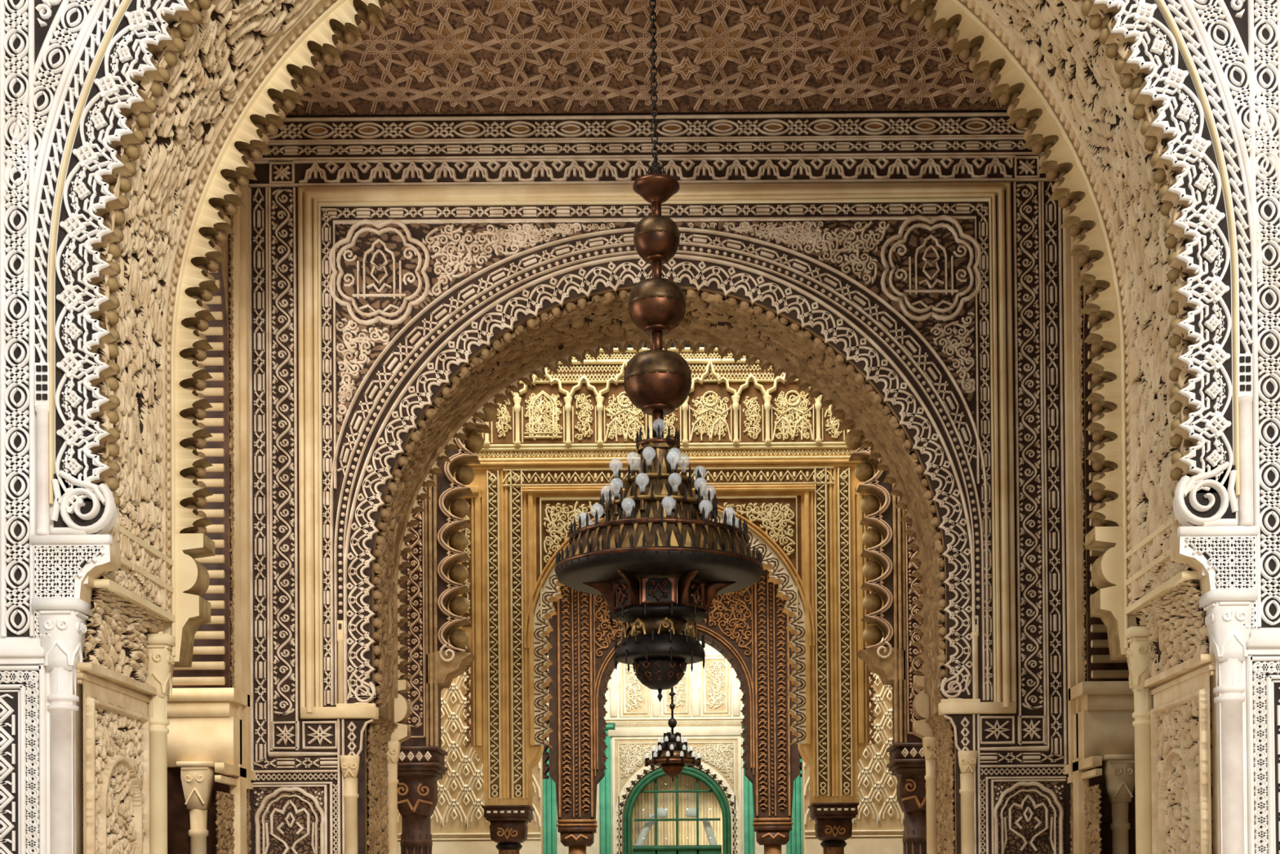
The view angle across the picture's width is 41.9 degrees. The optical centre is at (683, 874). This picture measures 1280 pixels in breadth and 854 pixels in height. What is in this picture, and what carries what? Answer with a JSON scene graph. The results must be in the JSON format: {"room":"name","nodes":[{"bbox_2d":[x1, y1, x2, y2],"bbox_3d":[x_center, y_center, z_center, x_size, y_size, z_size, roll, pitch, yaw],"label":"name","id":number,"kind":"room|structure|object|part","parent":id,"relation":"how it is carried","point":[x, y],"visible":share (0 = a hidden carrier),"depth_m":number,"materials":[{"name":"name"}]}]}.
{"room":"mosque","nodes":[
{"label":"mosque","id":0,"kind":"room"},
{"bbox_2d":[155,184,256,853],"bbox_3d":[-3.654,-2.534,10.261,1.470,8.600,2.750,0,-1,0],"label":"wall","id":1,"kind":"structure","parent":0,"point":[209,703],"depth_m":10.98,"materials":[{"name":"beige stone"}]},
{"bbox_3d":[-2.960,-3.352,11.192,0.070,5.550,0.250,0,-1,0],"label":"vertical moulding","id":2,"kind":"part","parent":1,"relation":"part of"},
{"bbox_2d":[397,639,542,853],"bbox_3d":[-3.579,-0.487,24.192,3.073,9.840,0.435,0,-1,0],"label":"wall","id":3,"kind":"structure","parent":0,"point":[459,824],"depth_m":24.02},
{"bbox_2d":[0,0,1279,853],"bbox_3d":[-0.190,-2.708,8.531,9.315,8.847,1.412,0,-1,0],"label":"wall","id":4,"kind":"structure","parent":0,"point":[130,130],"depth_m":7.98,"materials":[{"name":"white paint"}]},
{"bbox_3d":[-3.250,-0.277,7.840,0.512,1.416,0.030,0,-1,0],"label":"diamond panel","id":5,"kind":"part","parent":4,"relation":"part of","materials":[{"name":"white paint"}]},
{"bbox_3d":[-2.838,-0.245,8.399,0.058,1.360,0.950,0,-1,0],"label":"carved jamb panel","id":6,"kind":"part","parent":4,"relation":"part of","materials":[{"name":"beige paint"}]},
{"bbox_3d":[-2.837,-0.951,8.414,0.070,0.099,1.000,0,-1,0],"label":"jamb cornice","id":7,"kind":"part","parent":4,"relation":"part of","materials":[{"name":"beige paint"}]},
{"bbox_3d":[-2.797,-1.530,8.472,0.130,0.330,1.040,0,-1,0],"label":"frieze moulding","id":8,"kind":"part","parent":4,"relation":"part of","materials":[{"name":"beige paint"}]},
{"bbox_3d":[-0.198,-3.665,7.882,5.592,3.803,0.036,0,-1,0],"label":"roll moulding","id":9,"kind":"part","parent":4,"relation":"part of","materials":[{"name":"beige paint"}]},
{"bbox_3d":[2.433,-1.569,8.472,0.130,0.330,1.040,0,-1,0],"label":"frieze moulding","id":10,"kind":"part","parent":4,"relation":"part of","materials":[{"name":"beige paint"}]},
{"bbox_3d":[2.483,-0.991,8.414,0.070,0.099,1.000,0,-1,0],"label":"jamb cornice","id":11,"kind":"part","parent":4,"relation":"part of","materials":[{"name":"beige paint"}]},
{"bbox_3d":[2.494,-0.285,8.399,0.058,1.360,0.950,0,-1,0],"label":"carved jamb panel","id":12,"kind":"part","parent":4,"relation":"part of","materials":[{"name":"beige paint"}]},
{"bbox_3d":[2.906,-0.323,7.840,0.512,1.416,0.030,0,-1,0],"label":"diamond panel","id":13,"kind":"part","parent":4,"relation":"part of","materials":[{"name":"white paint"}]},
{"bbox_2d":[281,0,1010,115],"bbox_3d":[-0.159,-5.513,10.637,7.582,0.602,1.655,0,-1,0],"label":"ceiling","id":14,"kind":"structure","parent":0,"point":[429,56],"depth_m":10.97,"materials":[{"name":"brown wood"}]},
{"bbox_3d":[-0.193,-5.518,10.637,6.118,0.593,1.655,0,-1,0],"label":"panel","id":15,"kind":"part","parent":14,"relation":"part of","materials":[{"name":"brown wood"}]},
{"bbox_2d":[554,0,763,702],"bbox_3d":[-0.159,-3.385,10.047,1.250,4.695,1.250,0,-1,0],"label":"chandelier","id":16,"kind":"object","parent":14,"relation":"hanging from","point":[659,560],"visible":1,"depth_m":9.86,"materials":[{"name":"orange metal"}]},
{"bbox_3d":[-0.457,-2.263,10.026,0.022,0.073,0.022,0,-1,-22],"label":"filament post","id":17,"kind":"part","parent":16,"relation":"part of","materials":[{"name":"white glass"}]},
{"bbox_3d":[-0.402,-2.405,9.942,0.022,0.073,0.022,0,-1,-22],"label":"filament post","id":18,"kind":"part","parent":16,"relation":"part of","materials":[{"name":"white metal"}]},
{"bbox_3d":[-0.395,-2.266,9.847,0.022,0.073,0.022,-1,-1,22],"label":"filament post","id":19,"kind":"part","parent":16,"relation":"part of","materials":[{"name":"white glass"}]},
{"bbox_3d":[-0.348,-1.684,9.907,0.060,0.201,0.220,0,-1,-30],"label":"lantern panel","id":20,"kind":"part","parent":16,"relation":"part of","materials":[{"name":"orange metal"}]},
{"bbox_3d":[-0.318,-2.097,9.612,0.022,0.073,0.022,-1,-1,23],"label":"filament post","id":21,"kind":"part","parent":16,"relation":"part of","materials":[{"name":"white glass"}]},
{"bbox_3d":[-0.303,-2.458,10.008,0.022,0.073,0.022,0,-1,-22],"label":"filament post","id":22,"kind":"part","parent":16,"relation":"part of","materials":[{"name":"white glass"}]},
{"bbox_3d":[-0.240,-2.269,9.738,0.022,0.073,0.022,0,-1,-22],"label":"filament post","id":23,"kind":"part","parent":16,"relation":"part of","materials":[{"name":"white glass"}]},
{"bbox_3d":[-0.204,-2.461,9.890,0.022,0.073,0.022,0,-1,-22],"label":"filament post","id":24,"kind":"part","parent":16,"relation":"part of","materials":[{"name":"white glass"}]},
{"bbox_3d":[-0.163,-3.980,10.055,0.060,0.127,0.058,0,-1,0],"label":"stem","id":25,"kind":"part","parent":16,"relation":"part of","materials":[{"name":"orange metal"}]},
{"bbox_3d":[-0.161,-3.620,10.050,0.060,0.167,0.058,0,-1,0],"label":"stem","id":26,"kind":"part","parent":16,"relation":"part of","materials":[{"name":"orange metal"}]},
{"bbox_3d":[-0.157,-3.194,10.044,0.063,0.200,0.062,0,-1,0],"label":"stem","id":27,"kind":"part","parent":16,"relation":"part of","materials":[{"name":"orange metal"}]},
{"bbox_3d":[-0.154,-2.722,10.038,0.067,0.190,0.065,0,-1,0],"label":"stem","id":28,"kind":"part","parent":16,"relation":"part of","materials":[{"name":"orange metal"}]},
{"bbox_3d":[-0.146,-1.687,9.790,0.220,0.201,0.060,0,-1,0],"label":"lantern panel","id":29,"kind":"part","parent":16,"relation":"part of","materials":[{"name":"orange metal"}]},
{"bbox_3d":[-0.143,-1.351,10.019,0.547,0.133,0.547,0,-1,0],"label":"crown","id":30,"kind":"part","parent":16,"relation":"part of","materials":[{"name":"black metal"}]},
{"bbox_3d":[-0.142,-1.197,10.017,0.307,0.173,0.307,0,-1,0],"label":"lamp shade","id":31,"kind":"part","parent":16,"relation":"part of","materials":[{"name":"black metal"}]},
{"bbox_3d":[-0.145,-1.550,10.022,0.600,0.067,0.520,0,-1,0],"label":"lantern sill","id":32,"kind":"part","parent":16,"relation":"part of","materials":[{"name":"black metal"}]},
{"bbox_3d":[-0.086,-2.099,9.584,0.022,0.073,0.022,0,-1,-23],"label":"filament post","id":33,"kind":"part","parent":16,"relation":"part of","materials":[{"name":"white glass"}]},
{"bbox_3d":[-0.060,-2.410,9.783,0.022,0.073,0.022,0,-1,-22],"label":"filament post","id":34,"kind":"part","parent":16,"relation":"part of","materials":[{"name":"white metal"}]},
{"bbox_3d":[-0.051,-2.270,9.742,0.022,0.073,0.022,0,-1,-22],"label":"filament post","id":35,"kind":"part","parent":16,"relation":"part of","materials":[{"name":"white glass"}]},
{"bbox_3d":[-0.001,-2.460,10.061,0.022,0.073,0.022,-1,-1,23],"label":"filament post","id":36,"kind":"part","parent":16,"relation":"part of","materials":[{"name":"white glass"}]},
{"bbox_3d":[0.056,-1.687,9.907,0.060,0.201,0.220,-1,-1,30],"label":"lantern panel","id":37,"kind":"part","parent":16,"relation":"part of","materials":[{"name":"black metal"}]},
{"bbox_3d":[0.101,-2.270,9.856,0.022,0.073,0.022,0,-1,-23],"label":"filament post","id":38,"kind":"part","parent":16,"relation":"part of","materials":[{"name":"white glass"}]},
{"bbox_3d":[0.128,-2.099,9.675,0.022,0.073,0.022,-1,-1,23],"label":"filament post","id":39,"kind":"part","parent":16,"relation":"part of","materials":[{"name":"white glass"}]},
{"bbox_3d":[0.268,-2.098,9.861,0.022,0.073,0.022,-1,-1,23],"label":"filament post","id":40,"kind":"part","parent":16,"relation":"part of","materials":[{"name":"white glass"}]},
{"bbox_2d":[248,110,1071,853],"bbox_3d":[-0.191,-2.612,11.909,6.688,8.740,1.095,0,-1,0],"label":"wall","id":41,"kind":"structure","parent":0,"point":[407,273],"depth_m":11.44,"materials":[{"name":"brown stone"}]},
{"bbox_3d":[-2.751,-4.809,11.452,0.171,0.157,0.028,0,-1,0],"label":"square panel","id":42,"kind":"part","parent":41,"relation":"part of","materials":[{"name":"beige stone"}]},
{"bbox_3d":[-2.715,-0.955,11.400,0.186,0.190,0.028,0,-1,0],"label":"square panel","id":43,"kind":"part","parent":41,"relation":"part of","materials":[{"name":"beige stone"}]},
{"bbox_3d":[-2.630,-0.482,11.390,0.640,1.159,0.036,0,-1,0],"label":"niche panel","id":44,"kind":"part","parent":41,"relation":"part of","materials":[{"name":"brown stone"}]},
{"bbox_3d":[-2.479,-0.956,11.400,0.239,0.194,0.028,0,-1,0],"label":"square panel","id":45,"kind":"part","parent":41,"relation":"part of","materials":[{"name":"beige stone"}]},
{"bbox_3d":[-2.155,-0.134,11.823,0.024,1.420,0.760,0,-1,0],"label":"carved jamb panel","id":46,"kind":"part","parent":41,"relation":"part of","materials":[{"name":"beige stone"}]},
{"bbox_3d":[-0.185,-2.923,11.403,4.879,3.602,0.075,0,-1,0],"label":"gold frame","id":47,"kind":"part","parent":41,"relation":"part of","materials":[{"name":"stone"}]},
{"bbox_3d":[1.849,-0.164,11.823,0.024,1.420,0.760,0,-1,0],"label":"carved jamb panel","id":48,"kind":"part","parent":41,"relation":"part of","materials":[{"name":"beige stone"}]},
{"bbox_3d":[2.138,-0.991,11.400,0.239,0.194,0.028,0,-1,0],"label":"square panel","id":49,"kind":"part","parent":41,"relation":"part of","materials":[{"name":"beige stone"}]},
{"bbox_3d":[2.296,-0.519,11.390,0.640,1.159,0.036,0,-1,0],"label":"niche panel","id":50,"kind":"part","parent":41,"relation":"part of","materials":[{"name":"brown stone"}]},
{"bbox_3d":[2.352,-4.847,11.452,0.171,0.157,0.028,0,-1,0],"label":"square panel","id":51,"kind":"part","parent":41,"relation":"part of","materials":[{"name":"beige stone"}]},
{"bbox_3d":[2.373,-0.993,11.400,0.186,0.190,0.028,0,-1,0],"label":"square panel","id":52,"kind":"part","parent":41,"relation":"part of","materials":[{"name":"beige stone"}]},
{"bbox_2d":[397,388,924,747],"bbox_3d":[-0.208,-4.596,18.334,7.632,6.390,0.660,0,-1,0],"label":"wall","id":53,"kind":"structure","parent":0,"point":[432,668],"depth_m":18.02,"materials":[{"name":"brown stone"}]},
{"bbox_3d":[-2.724,-3.322,18.017,0.135,3.870,0.060,0,-1,0],"label":"vertical moulding","id":54,"kind":"part","parent":53,"relation":"part of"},
{"bbox_3d":[2.325,-3.360,18.017,0.135,3.870,0.060,0,-1,0],"label":"vertical moulding","id":55,"kind":"part","parent":53,"relation":"part of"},
{"bbox_2d":[447,342,884,806],"bbox_3d":[-0.185,-4.149,21.348,9.002,6.524,0.820,0,-1,0],"label":"wall","id":56,"kind":"structure","parent":0,"point":[771,458],"depth_m":21.03,"materials":[{"name":"gold"}]},
{"bbox_3d":[-2.672,-4.811,21.007,0.259,0.133,0.120,0,-1,0],"label":"cornice","id":57,"kind":"part","parent":56,"relation":"part of","materials":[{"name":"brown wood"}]},
{"bbox_3d":[-2.268,-3.025,21.008,0.780,4.130,0.070,0,-1,0],"label":"pillar moulding","id":58,"kind":"part","parent":56,"relation":"part of","materials":[{"name":"brown wood"}]},
{"bbox_3d":[-0.192,-5.013,21.020,5.208,0.396,0.100,0,-1,0],"label":"cornice","id":59,"kind":"part","parent":56,"relation":"part of","materials":[{"name":"brown wood"}]},
{"bbox_3d":[1.914,-3.056,21.008,0.780,4.130,0.070,0,-1,0],"label":"pillar moulding","id":60,"kind":"part","parent":56,"relation":"part of","materials":[{"name":"brown wood"}]},
{"bbox_3d":[2.291,-4.848,21.007,0.259,0.133,0.120,0,-1,0],"label":"cornice","id":61,"kind":"part","parent":56,"relation":"part of","materials":[{"name":"brown wood"}]},
{"bbox_2d":[546,635,786,853],"bbox_3d":[-0.082,-2.460,38.237,8.613,9.753,0.600,0,-1,0],"label":"wall","id":62,"kind":"structure","parent":0,"point":[708,715],"depth_m":38.00,"materials":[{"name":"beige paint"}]},
{"bbox_2d":[542,749,556,853],"bbox_3d":[-3.105,-0.211,37.967,0.456,5.295,0.080,0,-1,0],"label":"door","id":63,"kind":"structure","parent":62,"relation":"in","point":[549,799],"depth_m":37.95,"materials":[{"name":"green paint"}]},
{"bbox_2d":[600,722,614,853],"bbox_3d":[-1.733,-0.514,37.941,0.393,5.877,0.140,0,-1,0],"label":"door","id":64,"kind":"structure","parent":62,"relation":"in","point":[605,783],"depth_m":37.95,"materials":[{"name":"green paint"}]},
{"bbox_3d":[-1.096,-4.299,38.027,0.727,1.413,0.070,0,-1,0],"label":"niche panel","id":65,"kind":"part","parent":62,"relation":"part of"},
{"bbox_2d":[624,770,675,853],"bbox_3d":[-0.754,-0.565,38.461,1.192,4.230,0.158,0,-1,0],"label":"curtain","id":66,"kind":"object","parent":62,"relation":"hanging from","point":[644,806],"visible":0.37,"depth_m":38.48,"materials":[{"name":"beige fabric"}]},
{"bbox_2d":[634,806,667,845],"bbox_3d":[-0.750,-1.077,38.343,0.791,0.979,0.090,0,-1,0],"label":"tieback","id":67,"kind":"object","parent":66,"relation":"attached to","point":[661,812],"visible":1,"depth_m":38.31,"materials":[{"name":"white fabric"}]},
{"bbox_3d":[-0.152,-3.375,37.999,3.316,0.431,0.100,0,-1,0],"label":"cornice","id":68,"kind":"part","parent":62,"relation":"part of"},
{"bbox_3d":[-0.172,-4.306,38.027,0.727,1.413,0.070,0,-1,0],"label":"niche panel","id":69,"kind":"part","parent":62,"relation":"part of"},
{"bbox_2d":[622,765,731,853],"bbox_3d":[-0.147,-0.995,38.097,2.470,3.021,0.340,0,-1,0],"label":"window","id":70,"kind":"structure","parent":62,"relation":"in","point":[698,775],"depth_m":38.06,"materials":[{"name":"green paint"}]},
{"bbox_3d":[-0.140,-0.086,38.155,2.027,1.203,0.200,0,-1,0],"label":"rail","id":71,"kind":"part","parent":70,"relation":"part of","materials":[{"name":"green paint"}]},
{"bbox_2d":[678,773,728,853],"bbox_3d":[0.464,-0.574,38.461,1.192,4.230,0.159,0,-1,0],"label":"curtain","id":72,"kind":"object","parent":62,"relation":"hanging from","point":[708,804],"visible":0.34,"depth_m":38.48,"materials":[{"name":"beige fabric"}]},
{"bbox_2d":[685,806,717,844],"bbox_3d":[0.423,-1.094,38.343,0.734,0.961,0.090,0,-1,0],"label":"tieback","id":73,"kind":"object","parent":72,"relation":"attached to","point":[690,812],"visible":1,"depth_m":38.31,"materials":[{"name":"white fabric"}]},
{"bbox_3d":[0.728,-4.312,38.027,0.727,1.413,0.070,0,-1,0],"label":"niche panel","id":74,"kind":"part","parent":62,"relation":"part of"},
{"bbox_2d":[741,723,754,853],"bbox_3d":[1.491,-0.538,37.941,0.304,5.877,0.140,0,-1,0],"label":"door","id":75,"kind":"structure","parent":62,"relation":"in","point":[748,815],"depth_m":37.95,"materials":[{"name":"green paint"}]},
{"bbox_2d":[786,758,803,853],"bbox_3d":[2.607,-0.254,37.967,0.532,5.295,0.080,0,-1,0],"label":"door","id":76,"kind":"structure","parent":62,"relation":"in","point":[794,845],"depth_m":37.94,"materials":[{"name":"green paint"}]},
{"bbox_2d":[542,557,802,819],"bbox_3d":[-0.176,-3.500,30.305,4.760,4.980,0.690,0,-1,0],"label":"wall","id":77,"kind":"structure","parent":0,"point":[747,626],"depth_m":30.03,"materials":[{"name":"brown wood"}]},
{"bbox_3d":[-1.944,-3.211,30.001,0.620,4.340,0.090,0,-1,0],"label":"pillar moulding","id":78,"kind":"part","parent":77,"relation":"part of","materials":[{"name":"brown wood"}]},
{"bbox_3d":[1.596,-3.237,30.001,0.620,4.340,0.090,0,-1,0],"label":"pillar moulding","id":79,"kind":"part","parent":77,"relation":"part of","materials":[{"name":"brown wood"}]},
{"bbox_2d":[622,805,731,853],"bbox_3d":[-0.006,-0.870,39.265,6.000,6.000,0.100,0,-1,0],"label":"wall","id":80,"kind":"structure","parent":0,"point":[729,806],"depth_m":39.22,"materials":[{"name":"paint"}]},
{"bbox_2d":[802,637,904,853],"bbox_3d":[3.268,-0.538,24.192,3.073,9.840,0.435,0,-1,0],"label":"wall","id":81,"kind":"structure","parent":0,"point":[877,828],"depth_m":24.01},
{"bbox_2d":[1062,205,1142,853],"bbox_3d":[3.306,-2.587,10.261,1.470,8.600,2.750,0,-1,0],"label":"wall","id":82,"kind":"structure","parent":0,"point":[1100,697],"depth_m":10.99,"materials":[{"name":"beige stone"}]},
{"bbox_3d":[2.600,-3.394,11.192,0.070,5.550,0.250,0,-1,0],"label":"vertical moulding","id":83,"kind":"part","parent":82,"relation":"part of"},
{"bbox_3d":[-0.047,-6.309,28.988,9.800,0.200,3.400,0,-1,0],"label":"ceiling","id":84,"kind":"structure","parent":0,"visible":0},
{"bbox_2d":[644,686,701,782],"bbox_3d":[-0.197,-3.937,27.956,0.952,4.762,0.952,0,-1,0],"label":"chandelier","id":85,"kind":"object","parent":84,"relation":"hanging from","point":[672,754],"visible":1,"depth_m":27.77,"materials":[{"name":"black metal"}]},
{"bbox_3d":[-0.468,-1.934,27.586,0.067,0.210,0.067,-1,-1,22],"label":"candle bulb","id":86,"kind":"part","parent":85,"relation":"part of","materials":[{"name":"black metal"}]},
{"bbox_3d":[-0.394,-2.054,27.695,0.067,0.210,0.067,0,-1,-22],"label":"candle bulb","id":87,"kind":"part","parent":85,"relation":"part of","materials":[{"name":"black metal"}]},
{"bbox_3d":[-0.283,-2.204,27.732,0.067,0.210,0.067,0,-1,-22],"label":"candle bulb","id":88,"kind":"part","parent":85,"relation":"part of","materials":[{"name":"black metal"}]},
{"bbox_3d":[-0.258,-1.937,27.489,0.067,0.210,0.067,0,-1,-22],"label":"candle bulb","id":89,"kind":"part","parent":85,"relation":"part of","materials":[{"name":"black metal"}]},
{"bbox_3d":[-0.244,-2.361,27.829,0.067,0.210,0.067,-1,-1,22],"label":"candle bulb","id":90,"kind":"part","parent":85,"relation":"part of","materials":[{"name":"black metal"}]},
{"bbox_3d":[-0.194,-2.057,27.614,0.067,0.210,0.067,0,-1,-22],"label":"candle bulb","id":91,"kind":"part","parent":85,"relation":"part of","materials":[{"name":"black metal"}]},
{"bbox_3d":[-0.200,-4.318,27.961,0.034,3.999,0.034,-1,-1,22],"label":"stem","id":92,"kind":"part","parent":85,"relation":"part of","materials":[{"name":"black metal"}]},
{"bbox_3d":[-0.180,-1.738,27.926,0.409,0.232,0.409,0,-1,0],"label":"lamp shade","id":93,"kind":"part","parent":85,"relation":"part of","materials":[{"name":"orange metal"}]},
{"bbox_3d":[-0.103,-2.361,27.846,0.067,0.210,0.067,0,-1,-22],"label":"candle bulb","id":94,"kind":"part","parent":85,"relation":"part of","materials":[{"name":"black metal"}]},
{"bbox_3d":[-0.089,-2.205,27.730,0.067,0.210,0.067,0,-1,-22],"label":"candle bulb","id":95,"kind":"part","parent":85,"relation":"part of","materials":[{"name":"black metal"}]},
{"bbox_3d":[-0.028,-1.939,27.510,0.067,0.210,0.067,0,-1,-22],"label":"candle bulb","id":96,"kind":"part","parent":85,"relation":"part of","materials":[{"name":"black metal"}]},
{"bbox_3d":[0.012,-2.058,27.681,0.067,0.210,0.067,0,-1,-22],"label":"candle bulb","id":97,"kind":"part","parent":85,"relation":"part of","materials":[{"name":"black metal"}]},
{"bbox_3d":[0.161,-1.938,27.643,0.067,0.210,0.067,-1,-1,22],"label":"candle bulb","id":98,"kind":"part","parent":85,"relation":"part of","materials":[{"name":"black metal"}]},
{"bbox_3d":[0.258,-1.936,27.853,0.067,0.210,0.067,0,-1,-22],"label":"candle bulb","id":99,"kind":"part","parent":85,"relation":"part of","materials":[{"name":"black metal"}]},
{"bbox_3d":[0.015,1.963,19.475,18.000,0.200,51.000,0,-1,0],"label":"floor","id":100,"kind":"structure","parent":0,"visible":0},
{"bbox_2d":[31,597,93,853],"bbox_3d":[-2.920,0.218,7.878,0.210,3.020,0.210,0,-1,0],"label":"column","id":101,"kind":"structure","parent":100,"relation":"on","point":[64,619],"depth_m":7.83,"materials":[{"name":"white stone"}]},
{"bbox_2d":[144,633,175,853],"bbox_3d":[-2.813,0.232,8.938,0.189,3.020,0.189,0,-1,0],"label":"column","id":102,"kind":"structure","parent":100,"relation":"on","point":[161,664],"depth_m":8.90,"materials":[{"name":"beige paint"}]},
{"bbox_2d":[176,760,214,853],"bbox_3d":[-3.156,0.518,10.894,0.220,2.505,0.220,0,-1,0],"label":"column","id":103,"kind":"structure","parent":100,"relation":"on","point":[197,776],"depth_m":10.84,"materials":[{"name":"beige stone"}]},
{"bbox_2d":[340,755,359,853],"bbox_3d":[-2.261,0.479,11.395,0.144,2.584,0.144,0,-1,0],"label":"column","id":104,"kind":"structure","parent":100,"relation":"on","point":[349,763],"depth_m":11.37,"materials":[{"name":"beige stone"}]},
{"bbox_2d":[386,740,400,853],"bbox_3d":[-2.130,0.403,12.216,0.144,2.757,0.144,0,-1,0],"label":"column","id":105,"kind":"structure","parent":100,"relation":"on","point":[393,753],"depth_m":12.19,"materials":[{"name":"beige stone"}]},
{"bbox_2d":[397,746,448,853],"bbox_3d":[-2.920,0.247,18.299,0.592,3.244,0.740,0,-1,0],"label":"column","id":106,"kind":"structure","parent":100,"relation":"on","point":[420,768],"depth_m":18.12,"materials":[{"name":"brown wood"}]},
{"bbox_2d":[482,804,534,853],"bbox_3d":[-2.222,0.517,21.345,0.584,2.776,0.820,0,-1,0],"label":"column","id":107,"kind":"structure","parent":100,"relation":"on","point":[508,828],"depth_m":21.14,"materials":[{"name":"brown wood"}]},
{"bbox_2d":[556,818,597,853],"bbox_3d":[-1.916,0.513,30.296,0.700,3.020,0.700,0,-1,0],"label":"column","id":108,"kind":"structure","parent":100,"relation":"on","point":[577,834],"depth_m":30.03,"materials":[{"name":"brown wood"}]},
{"bbox_2d":[752,817,793,853],"bbox_3d":[1.624,0.487,30.296,0.700,3.020,0.700,0,-1,0],"label":"column","id":109,"kind":"structure","parent":100,"relation":"on","point":[771,833],"depth_m":30.03,"materials":[{"name":"brown wood"}]},
{"bbox_2d":[808,802,859,853],"bbox_3d":[1.922,0.486,21.345,0.584,2.776,0.820,0,-1,0],"label":"column","id":110,"kind":"structure","parent":100,"relation":"on","point":[833,824],"depth_m":21.14,"materials":[{"name":"brown wood"}]},
{"bbox_2d":[886,742,926,853],"bbox_3d":[2.576,0.206,18.299,0.592,3.244,0.740,0,-1,0],"label":"column","id":111,"kind":"structure","parent":100,"relation":"on","point":[907,762],"depth_m":18.12,"materials":[{"name":"brown wood"}]},
{"bbox_2d":[922,737,937,853],"bbox_3d":[1.825,0.373,12.216,0.144,2.757,0.144,0,-1,0],"label":"column","id":112,"kind":"structure","parent":100,"relation":"on","point":[930,749],"depth_m":12.19,"materials":[{"name":"beige stone"}]},
{"bbox_2d":[957,750,977,853],"bbox_3d":[1.941,0.447,11.395,0.144,2.584,0.144,0,-1,0],"label":"column","id":113,"kind":"structure","parent":100,"relation":"on","point":[966,758],"depth_m":11.37,"materials":[{"name":"beige stone"}]},
{"bbox_2d":[1102,754,1134,853],"bbox_3d":[2.854,0.473,10.894,0.220,2.505,0.220,0,-1,0],"label":"column","id":114,"kind":"structure","parent":100,"relation":"on","point":[1119,769],"depth_m":10.85,"materials":[{"name":"beige stone"}]},
{"bbox_2d":[1125,626,1154,853],"bbox_3d":[2.477,0.192,8.938,0.189,3.020,0.189,0,-1,0],"label":"column","id":115,"kind":"structure","parent":100,"relation":"on","point":[1138,657],"depth_m":8.90,"materials":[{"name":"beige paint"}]},
{"bbox_2d":[1199,588,1257,853],"bbox_3d":[2.583,0.177,7.878,0.210,3.020,0.210,0,-1,0],"label":"column","id":116,"kind":"structure","parent":100,"relation":"on","point":[1226,610],"depth_m":7.83,"materials":[{"name":"white stone"}]}
]}

